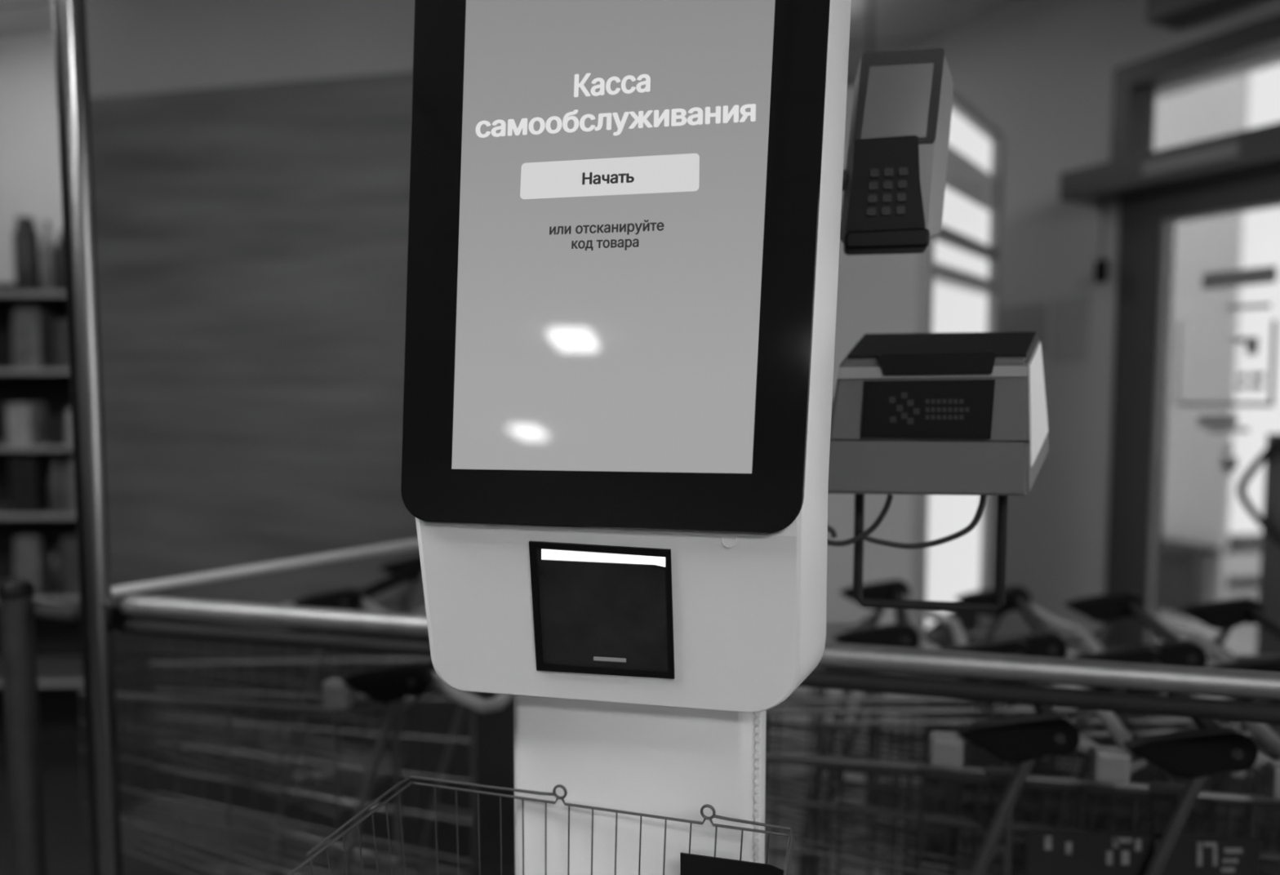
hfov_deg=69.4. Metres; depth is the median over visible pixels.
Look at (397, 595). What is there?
basket
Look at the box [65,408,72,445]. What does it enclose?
packet
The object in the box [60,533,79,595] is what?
carton
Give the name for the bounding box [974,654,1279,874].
shopping cart
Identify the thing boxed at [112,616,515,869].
shopping cart
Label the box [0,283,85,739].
shelf
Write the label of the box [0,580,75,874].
barrier post
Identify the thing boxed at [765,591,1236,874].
shopping cart
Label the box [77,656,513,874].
shopping cart
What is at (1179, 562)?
park bench
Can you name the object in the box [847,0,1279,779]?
wall
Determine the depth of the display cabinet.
2.51 m
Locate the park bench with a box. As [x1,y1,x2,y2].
[1159,533,1262,618]
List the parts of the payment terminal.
mount arm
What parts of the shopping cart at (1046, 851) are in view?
advert plate, handle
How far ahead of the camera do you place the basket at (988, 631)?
1.86 m
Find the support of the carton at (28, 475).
on the shelf
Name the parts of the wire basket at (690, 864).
handle, label plate, handle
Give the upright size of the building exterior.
5.600 m
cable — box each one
[827,494,893,546]
[862,495,986,549]
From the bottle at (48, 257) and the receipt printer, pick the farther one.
the bottle at (48, 257)
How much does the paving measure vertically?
0.100 m
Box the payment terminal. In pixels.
[840,47,953,255]
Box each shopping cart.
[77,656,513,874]
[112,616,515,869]
[113,556,469,874]
[764,579,968,874]
[764,585,1105,874]
[764,637,1146,874]
[764,646,1279,874]
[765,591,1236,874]
[810,656,1279,874]
[865,597,1279,874]
[940,729,1279,874]
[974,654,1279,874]
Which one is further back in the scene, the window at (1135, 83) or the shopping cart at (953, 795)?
the window at (1135, 83)
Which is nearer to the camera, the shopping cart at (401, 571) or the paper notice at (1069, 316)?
the shopping cart at (401, 571)
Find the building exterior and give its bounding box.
[1153,72,1249,604]
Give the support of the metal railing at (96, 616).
on the floor
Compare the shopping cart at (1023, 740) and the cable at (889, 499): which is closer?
the cable at (889, 499)
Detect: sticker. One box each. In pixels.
[1175,320,1276,406]
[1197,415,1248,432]
[1201,265,1276,310]
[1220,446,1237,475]
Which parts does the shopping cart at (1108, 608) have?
handle, handle, handle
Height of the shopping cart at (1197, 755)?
1.026 m
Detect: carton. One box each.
[5,403,46,445]
[8,455,51,513]
[38,311,65,368]
[53,320,69,368]
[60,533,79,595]
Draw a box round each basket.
[113,586,408,817]
[286,775,794,874]
[764,613,875,874]
[764,621,1016,874]
[764,681,1015,874]
[764,691,1186,874]
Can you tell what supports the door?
attached to the wall at (1041, 72)
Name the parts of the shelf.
price rail, price rail, price rail, price rail, price rail, price rail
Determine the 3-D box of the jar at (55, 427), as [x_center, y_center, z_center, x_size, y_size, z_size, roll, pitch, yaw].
[-2.188,-0.024,3.464,0.076,0.107,0.076,0,4,-1]
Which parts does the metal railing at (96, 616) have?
swing arm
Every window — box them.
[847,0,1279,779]
[1058,12,1279,204]
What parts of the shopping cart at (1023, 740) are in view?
lock arm, handle, handle, handle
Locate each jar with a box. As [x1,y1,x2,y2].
[43,416,66,445]
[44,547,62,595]
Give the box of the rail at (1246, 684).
[120,595,1279,724]
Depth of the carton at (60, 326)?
3.39 m
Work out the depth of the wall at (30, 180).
3.92 m
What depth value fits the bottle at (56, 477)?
3.46 m
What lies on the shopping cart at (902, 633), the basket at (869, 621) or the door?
the basket at (869, 621)
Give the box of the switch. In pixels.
[1093,197,1108,284]
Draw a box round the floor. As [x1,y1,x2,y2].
[0,715,1274,874]
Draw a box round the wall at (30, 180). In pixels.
[0,32,62,283]
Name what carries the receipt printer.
attached to the kiosk
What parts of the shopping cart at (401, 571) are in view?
handle, handle, handle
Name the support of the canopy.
attached to the wall at (1041, 72)
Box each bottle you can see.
[13,216,41,291]
[40,220,57,291]
[47,454,66,512]
[55,230,66,291]
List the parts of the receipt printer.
hanging frame, lid, panel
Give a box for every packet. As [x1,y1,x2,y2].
[12,307,43,368]
[13,535,44,594]
[64,459,75,511]
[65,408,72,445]
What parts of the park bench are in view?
leg, seat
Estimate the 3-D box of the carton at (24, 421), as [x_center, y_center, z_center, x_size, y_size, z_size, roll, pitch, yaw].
[-2.294,-0.049,3.459,0.086,0.158,0.100,0,4,-1]
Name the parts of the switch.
cord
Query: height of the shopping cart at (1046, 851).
1.026 m
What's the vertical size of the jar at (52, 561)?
0.169 m
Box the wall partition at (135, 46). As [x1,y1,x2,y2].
[85,0,414,97]
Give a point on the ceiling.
(875, 25)
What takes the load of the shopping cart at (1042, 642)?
on the floor
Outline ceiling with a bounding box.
[0,0,1022,79]
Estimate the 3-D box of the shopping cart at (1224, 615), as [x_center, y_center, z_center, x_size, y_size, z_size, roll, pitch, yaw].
[0.922,0.854,1.851,0.919,1.026,0.420,1,4,14]
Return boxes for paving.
[1157,552,1261,664]
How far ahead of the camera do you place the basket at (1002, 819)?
1.40 m
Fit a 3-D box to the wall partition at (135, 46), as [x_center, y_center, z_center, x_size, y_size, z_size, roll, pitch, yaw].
[-0.742,-0.160,2.867,2.139,2.900,0.140,1,4,14]
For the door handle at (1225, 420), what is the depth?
2.88 m
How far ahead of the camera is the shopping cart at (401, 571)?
2.25 m
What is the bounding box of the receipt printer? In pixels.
[827,331,1048,613]
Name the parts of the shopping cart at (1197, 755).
handle, lock arm, handle, handle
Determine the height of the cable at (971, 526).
0.067 m
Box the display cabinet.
[764,87,1003,874]
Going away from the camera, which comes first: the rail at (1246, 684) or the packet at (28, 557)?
the rail at (1246, 684)
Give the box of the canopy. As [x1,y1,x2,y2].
[1155,53,1279,99]
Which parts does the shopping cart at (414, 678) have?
handle, handle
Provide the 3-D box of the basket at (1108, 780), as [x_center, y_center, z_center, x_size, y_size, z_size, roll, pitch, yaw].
[0.431,0.669,1.516,0.722,0.449,0.386,1,4,14]
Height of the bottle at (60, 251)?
0.231 m
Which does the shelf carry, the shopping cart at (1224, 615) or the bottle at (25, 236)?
the bottle at (25, 236)
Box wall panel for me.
[89,71,425,613]
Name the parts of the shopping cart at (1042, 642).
handle, handle, handle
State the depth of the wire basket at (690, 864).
0.86 m
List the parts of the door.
pane, handle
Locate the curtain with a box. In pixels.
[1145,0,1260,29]
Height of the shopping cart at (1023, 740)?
1.026 m
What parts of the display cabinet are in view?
kick panel, frame, lit panel, lit panel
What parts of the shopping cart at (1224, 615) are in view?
handle, handle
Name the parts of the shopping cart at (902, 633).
handle, handle, handle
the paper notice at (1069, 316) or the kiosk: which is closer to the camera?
the kiosk
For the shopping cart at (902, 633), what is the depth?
1.82 m
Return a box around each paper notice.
[1049,293,1089,363]
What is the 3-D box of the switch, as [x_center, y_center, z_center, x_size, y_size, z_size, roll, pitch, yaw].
[1.573,-0.670,3.146,0.028,0.287,0.036,-2,5,-25]
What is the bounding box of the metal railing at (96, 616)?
[53,0,418,874]
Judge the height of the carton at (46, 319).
0.214 m
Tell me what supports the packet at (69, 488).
on the shelf
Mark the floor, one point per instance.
(68, 851)
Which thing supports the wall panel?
attached to the wall partition at (135, 46)
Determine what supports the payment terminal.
attached to the kiosk
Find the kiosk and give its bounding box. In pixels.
[400,0,851,874]
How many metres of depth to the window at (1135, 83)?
2.91 m
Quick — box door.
[1102,168,1279,874]
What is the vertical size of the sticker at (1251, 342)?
0.282 m
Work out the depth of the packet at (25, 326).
3.41 m
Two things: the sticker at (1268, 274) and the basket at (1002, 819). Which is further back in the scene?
the sticker at (1268, 274)

